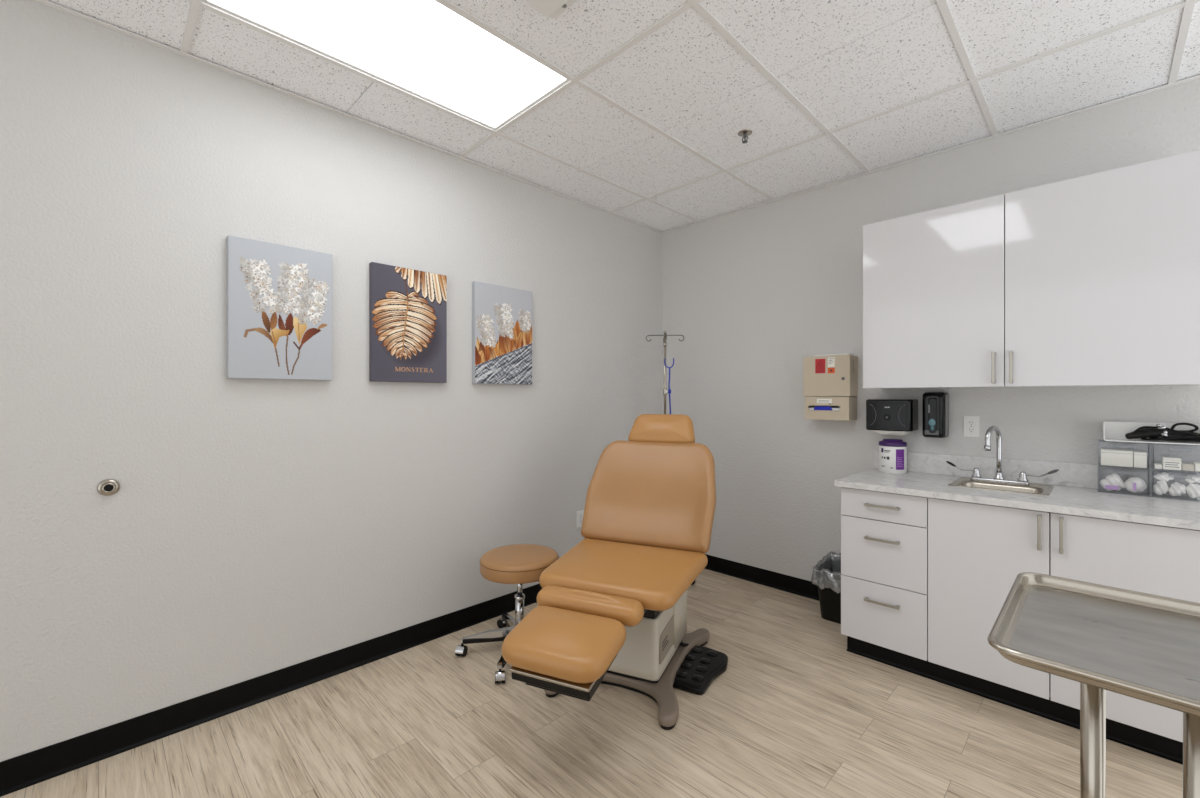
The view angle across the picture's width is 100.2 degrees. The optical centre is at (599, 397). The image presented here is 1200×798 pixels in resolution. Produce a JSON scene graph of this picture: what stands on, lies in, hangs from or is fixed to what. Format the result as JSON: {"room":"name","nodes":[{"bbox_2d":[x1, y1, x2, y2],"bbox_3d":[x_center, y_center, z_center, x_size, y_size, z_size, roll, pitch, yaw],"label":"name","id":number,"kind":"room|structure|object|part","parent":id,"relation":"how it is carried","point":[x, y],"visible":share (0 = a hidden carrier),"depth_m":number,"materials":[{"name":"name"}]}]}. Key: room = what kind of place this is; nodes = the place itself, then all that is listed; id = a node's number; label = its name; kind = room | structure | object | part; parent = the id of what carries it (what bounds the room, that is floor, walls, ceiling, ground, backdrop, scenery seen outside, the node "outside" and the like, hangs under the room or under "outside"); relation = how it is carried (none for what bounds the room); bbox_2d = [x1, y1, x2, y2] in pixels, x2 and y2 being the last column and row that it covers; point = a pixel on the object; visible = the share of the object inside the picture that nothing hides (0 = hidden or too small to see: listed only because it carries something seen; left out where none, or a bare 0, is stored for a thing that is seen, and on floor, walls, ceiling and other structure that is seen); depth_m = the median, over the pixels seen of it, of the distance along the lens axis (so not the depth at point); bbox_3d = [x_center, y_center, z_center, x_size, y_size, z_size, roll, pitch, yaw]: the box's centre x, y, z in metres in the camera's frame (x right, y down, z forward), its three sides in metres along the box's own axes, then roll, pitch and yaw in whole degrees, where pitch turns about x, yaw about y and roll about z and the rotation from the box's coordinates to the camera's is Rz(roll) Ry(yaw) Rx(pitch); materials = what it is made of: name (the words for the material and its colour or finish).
{"room":"medical exam room","nodes":[
{"label":"medical exam room","id":0,"kind":"room"},
{"bbox_2d":[0,0,661,761],"bbox_3d":[-1.614,-0.083,2.134,0.100,2.815,6.135,0,0,45],"label":"wall","id":1,"kind":"structure","parent":0,"point":[252,528],"depth_m":2.11,"materials":[{"name":"white paint"}]},
{"bbox_2d":[97,479,119,495],"bbox_3d":[-1.810,0.333,1.850,0.024,0.062,0.062,0,0,45],"label":"door stop","id":2,"kind":"object","parent":1,"relation":"attached to","point":[107,487],"visible":1,"depth_m":1.85,"materials":[{"name":"silver metal"}]},
{"bbox_2d":[0,583,541,796],"bbox_3d":[-1.572,1.271,2.092,0.018,0.108,5.935,0,0,45],"label":"baseboard","id":3,"kind":"structure","parent":1,"relation":"attached to","point":[17,773],"depth_m":2.10,"materials":[{"name":"black plastic"}]},
{"bbox_2d":[227,235,331,379],"bbox_3d":[-1.415,-0.377,2.238,0.034,0.594,0.400,0,0,45],"label":"picture","id":4,"kind":"object","parent":1,"relation":"attached to","point":[279,297],"visible":1,"depth_m":2.21,"materials":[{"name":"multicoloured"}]},
{"bbox_2d":[369,262,446,382],"bbox_3d":[-1.003,-0.377,2.649,0.035,0.594,0.404,0,0,45],"label":"picture","id":5,"kind":"object","parent":1,"relation":"attached to","point":[408,307],"visible":1,"depth_m":2.62,"materials":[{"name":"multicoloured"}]},
{"bbox_2d":[472,281,531,384],"bbox_3d":[-0.589,-0.376,3.063,0.034,0.592,0.415,0,0,45],"label":"picture","id":6,"kind":"object","parent":1,"relation":"attached to","point":[501,316],"visible":1,"depth_m":3.03,"materials":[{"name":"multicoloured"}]},
{"bbox_2d":[577,510,583,527],"bbox_3d":[-0.137,0.855,3.534,0.070,0.115,0.009,0,0,-45],"label":"wall outlet","id":7,"kind":"object","parent":1,"relation":"attached to","point":[580,514],"visible":0.89,"depth_m":3.53,"materials":[{"name":"white plastic"}]},
{"bbox_2d":[34,0,1199,233],"bbox_3d":[-0.313,-1.383,0.833,3.580,0.034,5.935,0,0,45],"label":"ceiling grid","id":8,"kind":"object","parent":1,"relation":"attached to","point":[1188,5],"depth_m":2.17,"materials":[{"name":"white paint"}]},
{"bbox_2d":[0,569,1182,797],"bbox_3d":[-0.313,1.365,0.833,3.780,0.080,6.135,0,0,45],"label":"floor","id":9,"kind":"structure","parent":0,"point":[792,712],"depth_m":1.92,"materials":[{"name":"brown wood"}]},
{"bbox_2d":[455,544,558,683],"bbox_3d":[-0.406,1.071,2.655,0.620,0.506,0.614,0,0,45],"label":"stool","id":10,"kind":"object","parent":9,"relation":"on","point":[519,564],"visible":0.66,"depth_m":2.57,"materials":[{"name":"orange leather"}]},
{"bbox_3d":[-0.583,1.232,2.603,0.274,0.058,0.038,0,0,-9],"label":"leg","id":11,"kind":"part","parent":10,"relation":"part of","materials":[{"name":"silver metal"}]},
{"bbox_3d":[-0.446,1.232,2.466,0.038,0.058,0.274,0,0,9],"label":"leg","id":12,"kind":"part","parent":10,"relation":"part of","materials":[{"name":"silver metal"}]},
{"bbox_3d":[-0.495,1.232,2.776,0.038,0.058,0.274,0,0,-27],"label":"leg","id":13,"kind":"part","parent":10,"relation":"part of","materials":[{"name":"silver metal"}]},
{"bbox_3d":[-0.420,0.864,2.629,0.406,0.091,0.406,0,0,45],"label":"seat","id":14,"kind":"part","parent":10,"relation":"part of","materials":[{"name":"orange leather"}]},
{"bbox_2d":[501,414,715,729],"bbox_3d":[0.101,0.711,2.297,0.702,1.228,1.392,0,0,24],"label":"chair","id":15,"kind":"object","parent":9,"relation":"on","point":[611,609],"visible":1,"depth_m":2.27,"materials":[{"name":"brown leather"}]},
{"bbox_3d":[-0.117,0.926,1.808,0.305,0.050,0.288,0,0,24],"label":"footrest rail","id":16,"kind":"part","parent":15,"relation":"part of","materials":[{"name":"silver metal"}]},
{"bbox_3d":[0.105,0.786,2.306,0.672,0.114,0.560,0,0,24],"label":"seat","id":17,"kind":"part","parent":15,"relation":"part of","materials":[{"name":"orange leather"}]},
{"bbox_3d":[0.274,0.511,2.687,0.702,0.529,0.364,0,0,24],"label":"backrest","id":18,"kind":"part","parent":15,"relation":"part of","materials":[{"name":"orange leather"}]},
{"bbox_3d":[0.143,0.914,2.393,0.480,0.150,0.640,0,0,24],"label":"seat frame","id":19,"kind":"part","parent":15,"relation":"part of","materials":[{"name":"black plastic"}]},
{"bbox_3d":[0.338,1.128,2.405,0.004,0.144,0.340,0,0,24],"label":"panel","id":20,"kind":"part","parent":15,"relation":"part of","materials":[{"name":"beige plastic"}]},
{"bbox_2d":[646,331,695,584],"bbox_3d":[0.490,0.418,3.675,0.454,1.812,0.454,0,0,45],"label":"pole","id":21,"kind":"object","parent":9,"relation":"on","point":[665,335],"visible":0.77,"depth_m":3.67,"materials":[{"name":"silver metal"}]},
{"bbox_2d":[664,358,673,413],"bbox_3d":[0.505,0.003,3.653,0.070,0.576,0.042,0,0,-22],"label":"stethoscope","id":22,"kind":"object","parent":21,"relation":"hanging from","point":[669,389],"visible":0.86,"depth_m":3.65,"materials":[{"name":"blue"}]},
{"bbox_2d":[673,642,727,694],"bbox_3d":[0.469,1.213,2.436,0.267,0.224,0.406,0,0,24],"label":"foot pedal","id":23,"kind":"object","parent":9,"relation":"on","point":[701,666],"visible":0.8,"depth_m":2.38,"materials":[{"name":"black plastic"}]},
{"bbox_3d":[0.443,1.210,2.580,0.102,0.217,0.162,0,0,24],"label":"cord","id":24,"kind":"part","parent":23,"relation":"part of","materials":[{"name":"black rubber"}]},
{"bbox_2d":[814,559,841,623],"bbox_3d":[1.457,1.149,3.018,0.286,0.351,0.312,0,0,45],"label":"waste bin","id":25,"kind":"object","parent":9,"relation":"on","point":[828,573],"visible":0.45,"depth_m":2.97,"materials":[{"name":"black plastic"}]},
{"bbox_2d":[841,487,929,678],"bbox_3d":[1.591,0.893,2.673,0.385,0.864,0.640,0,0,45],"label":"base cabinet","id":26,"kind":"object","parent":9,"relation":"on","point":[884,535],"visible":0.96,"depth_m":2.46,"materials":[{"name":"white laminate"}]},
{"bbox_3d":[1.377,1.007,2.455,0.152,0.012,0.030,0,0,45],"label":"handle","id":27,"kind":"part","parent":26,"relation":"part of","materials":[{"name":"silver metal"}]},
{"bbox_3d":[1.377,0.699,2.455,0.152,0.012,0.030,0,0,45],"label":"handle","id":28,"kind":"part","parent":26,"relation":"part of","materials":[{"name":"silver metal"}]},
{"bbox_3d":[1.377,0.534,2.455,0.152,0.012,0.030,0,0,45],"label":"handle","id":29,"kind":"part","parent":26,"relation":"part of","materials":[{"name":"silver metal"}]},
{"bbox_3d":[1.391,1.075,2.475,0.382,0.305,0.018,0,0,45],"label":"drawer","id":30,"kind":"part","parent":26,"relation":"part of","materials":[{"name":"white laminate"}]},
{"bbox_3d":[1.391,0.764,2.475,0.382,0.307,0.018,0,0,45],"label":"drawer","id":31,"kind":"part","parent":26,"relation":"part of","materials":[{"name":"white laminate"}]},
{"bbox_3d":[1.391,0.537,2.475,0.382,0.139,0.018,0,0,45],"label":"drawer","id":32,"kind":"part","parent":26,"relation":"part of","materials":[{"name":"white laminate"}]},
{"bbox_2d":[928,498,1199,764],"bbox_3d":[2.020,0.893,2.228,0.852,0.864,0.618,0,0,45],"label":"base cabinet","id":33,"kind":"object","parent":9,"relation":"on","point":[977,552],"visible":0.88,"depth_m":2.08,"materials":[{"name":"white laminate"}]},
{"bbox_3d":[1.678,0.848,2.189,0.420,0.759,0.018,0,0,45],"label":"door","id":34,"kind":"part","parent":33,"relation":"part of","materials":[{"name":"white laminate"}]},
{"bbox_2d":[835,450,1199,529],"bbox_3d":[1.887,0.389,2.377,1.263,0.143,0.639,0,0,45],"label":"countertop","id":35,"kind":"structure","parent":33,"relation":"on","point":[1078,490],"depth_m":2.31,"materials":[{"name":"grey stone"}]},
{"bbox_2d":[879,439,906,473],"bbox_3d":[1.678,0.335,2.879,0.141,0.189,0.141,0,0,45],"label":"tub","id":36,"kind":"object","parent":35,"relation":"on","point":[892,452],"visible":1,"depth_m":2.82,"materials":[{"name":"white plastic"}]},
{"bbox_3d":[1.678,0.259,2.879,0.141,0.036,0.141,0,0,45],"label":"lid","id":37,"kind":"part","parent":36,"relation":"part of","materials":[{"name":"purple plastic"}]},
{"bbox_2d":[948,477,1053,508],"bbox_3d":[1.938,0.498,2.432,0.372,0.147,0.330,0,0,45],"label":"sink","id":38,"kind":"object","parent":35,"relation":"in","point":[1036,489],"visible":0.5,"depth_m":2.45,"materials":[{"name":"silver metal"}]},
{"bbox_2d":[946,425,1058,484],"bbox_3d":[1.971,0.283,2.483,0.442,0.287,0.159,0,0,45],"label":"faucet","id":39,"kind":"object","parent":35,"relation":"on","point":[1022,480],"visible":1,"depth_m":2.51,"materials":[{"name":"silver metal"}]},
{"bbox_3d":[1.909,0.385,2.602,0.112,0.056,0.042,0,0,20],"label":"handle","id":40,"kind":"part","parent":39,"relation":"part of","materials":[{"name":"silver metal"}]},
{"bbox_3d":[1.960,0.276,2.492,0.161,0.273,0.046,0,0,-34],"label":"spout","id":41,"kind":"part","parent":39,"relation":"part of","materials":[{"name":"silver metal"}]},
{"bbox_3d":[2.007,0.419,2.525,0.236,0.016,0.048,0,0,45],"label":"plate","id":42,"kind":"part","parent":39,"relation":"part of","materials":[{"name":"silver metal"}]},
{"bbox_3d":[2.087,0.385,2.425,0.042,0.056,0.117,0,0,-22],"label":"handle","id":43,"kind":"part","parent":39,"relation":"part of","materials":[{"name":"silver metal"}]},
{"bbox_3d":[2.132,0.351,2.364,0.044,0.028,0.028,0,0,45],"label":"blade","id":44,"kind":"part","parent":39,"relation":"part of","materials":[{"name":"grey plastic"}]},
{"bbox_3d":[2.408,0.313,2.197,0.326,0.233,0.111,0,0,45],"label":"drawer organizer","id":45,"kind":"object","parent":35,"relation":"on","visible":0},
{"bbox_2d":[1100,473,1124,490],"bbox_3d":[2.321,0.383,2.270,0.084,0.080,0.070,0,0,45],"label":"bundle","id":46,"kind":"object","parent":45,"relation":"in","point":[1113,481],"visible":1,"depth_m":2.25,"materials":[{"name":"white fabric"}]},
{"bbox_2d":[1101,449,1132,466],"bbox_3d":[2.332,0.273,2.267,0.100,0.070,0.071,0,0,45],"label":"carton","id":47,"kind":"object","parent":45,"relation":"in","point":[1110,457],"visible":1,"depth_m":2.24,"materials":[{"name":"white cardboard"}]},
{"bbox_2d":[1125,477,1146,492],"bbox_3d":[2.371,0.388,2.227,0.066,0.070,0.064,0,0,2],"label":"bundle","id":48,"kind":"object","parent":45,"relation":"in","point":[1133,484],"visible":1,"depth_m":2.21,"materials":[{"name":"white fabric"}]},
{"bbox_2d":[1133,451,1146,467],"bbox_3d":[2.383,0.274,2.216,0.040,0.067,0.071,0,0,45],"label":"carton","id":49,"kind":"object","parent":45,"relation":"in","point":[1139,457],"visible":1,"depth_m":2.19,"materials":[{"name":"white cardboard"}]},
{"bbox_2d":[1104,421,1199,444],"bbox_3d":[2.419,0.154,2.188,0.317,0.084,0.104,0,0,45],"label":"tray","id":50,"kind":"object","parent":45,"relation":"on","point":[1113,431],"visible":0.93,"depth_m":2.26,"materials":[{"name":"white plastic"}]},
{"bbox_2d":[1125,423,1199,441],"bbox_3d":[2.438,0.147,2.166,0.238,0.082,0.070,0,0,45],"label":"blood pressure cuff","id":51,"kind":"object","parent":50,"relation":"in","point":[1155,433],"visible":1,"depth_m":2.15,"materials":[{"name":"black fabric"}]},
{"bbox_2d":[1153,463,1161,468],"bbox_3d":[2.420,0.297,2.179,0.021,0.020,0.071,0,0,45],"label":"carton","id":52,"kind":"object","parent":45,"relation":"in","point":[1155,465],"visible":1,"depth_m":2.16,"materials":[{"name":"white cardboard"}]},
{"bbox_2d":[1153,480,1168,494],"bbox_3d":[2.428,0.389,2.171,0.053,0.066,0.047,0,0,-28],"label":"bundle","id":53,"kind":"object","parent":45,"relation":"in","point":[1161,487],"visible":0.98,"depth_m":2.16,"materials":[{"name":"white fabric"}]},
{"bbox_2d":[1153,472,1173,480],"bbox_3d":[2.432,0.341,2.166,0.051,0.035,0.057,0,0,-30],"label":"bundle","id":54,"kind":"object","parent":53,"relation":"on","point":[1164,476],"visible":1,"depth_m":2.15,"materials":[{"name":"white fabric"}]},
{"bbox_2d":[1162,456,1180,469],"bbox_3d":[2.448,0.282,2.151,0.052,0.050,0.071,0,0,45],"label":"carton","id":55,"kind":"object","parent":45,"relation":"in","point":[1169,463],"visible":0.98,"depth_m":2.13,"materials":[{"name":"white cardboard"}]},
{"bbox_2d":[1169,482,1185,495],"bbox_3d":[2.458,0.391,2.138,0.049,0.060,0.058,0,0,45],"label":"bundle","id":56,"kind":"object","parent":45,"relation":"in","point":[1176,489],"visible":1,"depth_m":2.13,"materials":[{"name":"white fabric"}]},
{"bbox_2d":[1181,462,1193,470],"bbox_3d":[2.479,0.293,2.120,0.032,0.028,0.071,0,0,45],"label":"carton","id":57,"kind":"object","parent":45,"relation":"in","point":[1184,466],"visible":0.89,"depth_m":2.10,"materials":[{"name":"white cardboard"}]},
{"bbox_2d":[1186,483,1199,497],"bbox_3d":[2.495,0.390,2.102,0.054,0.062,0.050,0,0,-22],"label":"bundle","id":58,"kind":"object","parent":45,"relation":"in","point":[1193,490],"visible":1,"depth_m":2.10,"materials":[{"name":"white fabric"}]},
{"bbox_2d":[1184,474,1199,482],"bbox_3d":[2.489,0.343,2.108,0.058,0.035,0.054,0,0,-9],"label":"bundle","id":59,"kind":"object","parent":58,"relation":"on","point":[1189,478],"visible":1,"depth_m":2.10,"materials":[{"name":"white fabric"}]},
{"bbox_2d":[1193,462,1199,471],"bbox_3d":[2.503,0.290,2.096,0.030,0.034,0.071,0,0,45],"label":"carton","id":60,"kind":"object","parent":45,"relation":"in","point":[1196,464],"visible":0.82,"depth_m":2.08,"materials":[{"name":"white cardboard"}]},
{"bbox_3d":[1.789,0.550,2.043,0.012,0.142,0.030,0,0,45],"label":"handle","id":61,"kind":"part","parent":33,"relation":"part of","materials":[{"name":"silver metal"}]},
{"bbox_3d":[1.836,0.550,1.997,0.012,0.142,0.030,0,0,45],"label":"handle","id":62,"kind":"part","parent":33,"relation":"part of","materials":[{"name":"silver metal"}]},
{"bbox_3d":[1.979,0.848,1.887,0.424,0.759,0.018,0,0,45],"label":"door","id":63,"kind":"part","parent":33,"relation":"part of","materials":[{"name":"white laminate"}]},
{"bbox_2d":[987,572,1199,797],"bbox_3d":[1.032,0.884,0.955,0.413,0.882,0.553,0,0,45],"label":"stand","id":64,"kind":"object","parent":9,"relation":"on","point":[1142,646],"visible":1,"depth_m":0.98,"materials":[{"name":"silver metal"}]},
{"bbox_3d":[0.984,0.861,1.003,0.048,0.768,0.048,0,0,45],"label":"post","id":65,"kind":"part","parent":64,"relation":"part of","materials":[{"name":"silver metal"}]},
{"bbox_2d":[987,572,1199,716],"bbox_3d":[1.032,0.458,0.955,0.413,0.029,0.553,0,0,45],"label":"tray","id":66,"kind":"object","parent":64,"relation":"on","point":[1142,646],"depth_m":0.98,"materials":[{"name":"silver metal"}]},
{"bbox_3d":[1.081,0.861,0.906,0.048,0.768,0.048,0,0,45],"label":"post","id":67,"kind":"part","parent":64,"relation":"part of","materials":[{"name":"silver metal"}]},
{"bbox_2d":[47,0,1199,231],"bbox_3d":[-0.313,-1.385,0.834,3.578,0.016,5.933,0,0,45],"label":"ceiling","id":68,"kind":"structure","parent":0,"point":[846,61],"depth_m":2.17,"materials":[{"name":"tile"}]},
{"bbox_2d":[202,0,569,129],"bbox_3d":[-0.754,-1.420,1.958,0.590,0.089,1.199,0,0,45],"label":"ceiling light","id":69,"kind":"object","parent":68,"relation":"attached to","point":[425,49],"visible":0.78,"depth_m":1.99,"materials":[{"name":"glowing white diffuser plastic"},{"name":"white metal"}]},
{"bbox_2d":[524,0,575,18],"bbox_3d":[-0.175,-1.357,1.706,0.135,0.040,0.155,0,0,45],"label":"ceiling sensor","id":70,"kind":"object","parent":68,"relation":"attached to","point":[552,9],"visible":1,"depth_m":1.72,"materials":[{"name":"white plastic"}]},
{"bbox_2d":[738,129,751,143],"bbox_3d":[0.754,-1.353,2.613,0.074,0.051,0.074,0,0,45],"label":"sprinkler","id":71,"kind":"object","parent":68,"relation":"attached to","point":[744,133],"visible":1,"depth_m":2.60,"materials":[{"name":"silver metal"}]},
{"bbox_2d":[662,78,1199,582],"bbox_3d":[1.821,-0.083,2.966,3.580,2.815,0.100,0,0,45],"label":"wall","id":72,"kind":"structure","parent":0,"point":[752,293],"depth_m":3.27,"materials":[{"name":"white paint"}]},
{"bbox_2d":[704,554,818,600],"bbox_3d":[1.095,1.271,3.609,1.636,0.108,0.018,0,0,45],"label":"baseboard","id":73,"kind":"structure","parent":72,"relation":"attached to","point":[805,588],"depth_m":3.54,"materials":[{"name":"black plastic"}]},
{"bbox_2d":[803,353,857,420],"bbox_3d":[1.448,-0.065,3.160,0.284,0.410,0.153,0,0,45],"label":"sharps container","id":74,"kind":"object","parent":72,"relation":"attached to","point":[828,374],"visible":1,"depth_m":3.10,"materials":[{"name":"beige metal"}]},
{"bbox_2d":[809,406,839,409],"bbox_3d":[1.440,0.095,3.169,0.236,0.077,0.126,0,0,45],"label":"pack","id":75,"kind":"object","parent":74,"relation":"in","point":[816,407],"visible":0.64,"depth_m":3.13,"materials":[{"name":"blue plastic"}]},
{"bbox_3d":[1.405,-0.132,3.118,0.284,0.253,0.016,0,0,45],"label":"door","id":76,"kind":"part","parent":74,"relation":"part of","materials":[{"name":"beige metal"}]},
{"bbox_2d":[866,399,917,434],"bbox_3d":[1.689,0.113,2.911,0.235,0.206,0.165,0,0,45],"label":"dispenser","id":77,"kind":"object","parent":72,"relation":"attached to","point":[883,416],"visible":1,"depth_m":2.85,"materials":[{"name":"black plastic"}]},
{"bbox_2d":[873,430,909,434],"bbox_3d":[1.694,0.203,2.913,0.180,0.027,0.135,0,0,45],"label":"paper towel","id":78,"kind":"object","parent":77,"relation":"hanging from","point":[884,432],"depth_m":2.86,"materials":[{"name":"white paper"}]},
{"bbox_2d":[922,392,948,437],"bbox_3d":[1.850,0.098,2.775,0.109,0.253,0.130,0,0,45],"label":"soap dispenser","id":79,"kind":"object","parent":72,"relation":"attached to","point":[935,405],"visible":1,"depth_m":2.73,"materials":[{"name":"black plastic"}]},
{"bbox_3d":[1.811,0.193,2.741,0.066,0.026,0.010,0,0,45],"label":"push lever","id":80,"kind":"part","parent":79,"relation":"part of","materials":[{"name":"grey plastic"}]},
{"bbox_3d":[1.899,0.098,2.748,0.001,0.224,0.073,0,0,45],"label":"trim","id":81,"kind":"part","parent":79,"relation":"part of","materials":[{"name":"grey plastic"}]},
{"bbox_2d":[964,416,979,436],"bbox_3d":[2.003,0.157,2.707,0.070,0.115,0.009,0,0,45],"label":"wall outlet","id":82,"kind":"object","parent":72,"relation":"attached to","point":[971,423],"visible":1,"depth_m":2.70,"materials":[{"name":"white plastic"}]},
{"bbox_2d":[968,427,974,432],"bbox_3d":[2.001,0.176,2.705,0.003,0.029,0.033,0,0,-45],"label":"receptacle","id":83,"kind":"object","parent":82,"relation":"attached to","point":[970,429],"depth_m":2.70,"materials":[{"name":"grey plastic"}]},
{"bbox_2d":[968,420,974,425],"bbox_3d":[2.001,0.138,2.705,0.003,0.029,0.033,0,0,-45],"label":"receptacle","id":84,"kind":"object","parent":82,"relation":"attached to","point":[970,422],"depth_m":2.70,"materials":[{"name":"grey plastic"}]},
{"bbox_2d":[863,150,1199,387],"bbox_3d":[2.000,-0.501,2.454,1.232,0.902,0.370,0,0,45],"label":"upper cabinet","id":85,"kind":"object","parent":72,"relation":"attached to","point":[1092,279],"visible":1,"depth_m":2.25,"materials":[{"name":"white laminate"}]},
{"bbox_3d":[1.679,-0.501,2.570,0.614,0.902,0.018,0,0,45],"label":"door","id":86,"kind":"part","parent":85,"relation":"part of","materials":[{"name":"white laminate"}]},
{"bbox_3d":[1.852,-0.140,2.362,0.012,0.147,0.030,0,0,45],"label":"handle","id":87,"kind":"part","parent":85,"relation":"part of","materials":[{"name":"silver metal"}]},
{"bbox_3d":[1.897,-0.140,2.317,0.012,0.147,0.030,0,0,45],"label":"handle","id":88,"kind":"part","parent":85,"relation":"part of","materials":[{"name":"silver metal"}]},
{"bbox_3d":[2.115,-0.501,2.133,0.616,0.902,0.018,0,0,45],"label":"door","id":89,"kind":"part","parent":85,"relation":"part of","materials":[{"name":"white laminate"}]},
{"bbox_2d":[873,450,1195,496],"bbox_3d":[2.106,0.373,2.596,1.263,0.113,0.020,0,0,45],"label":"backsplash","id":90,"kind":"structure","parent":72,"relation":"attached to","point":[1069,474],"depth_m":2.50,"materials":[{"name":"grey stone"}]}
]}

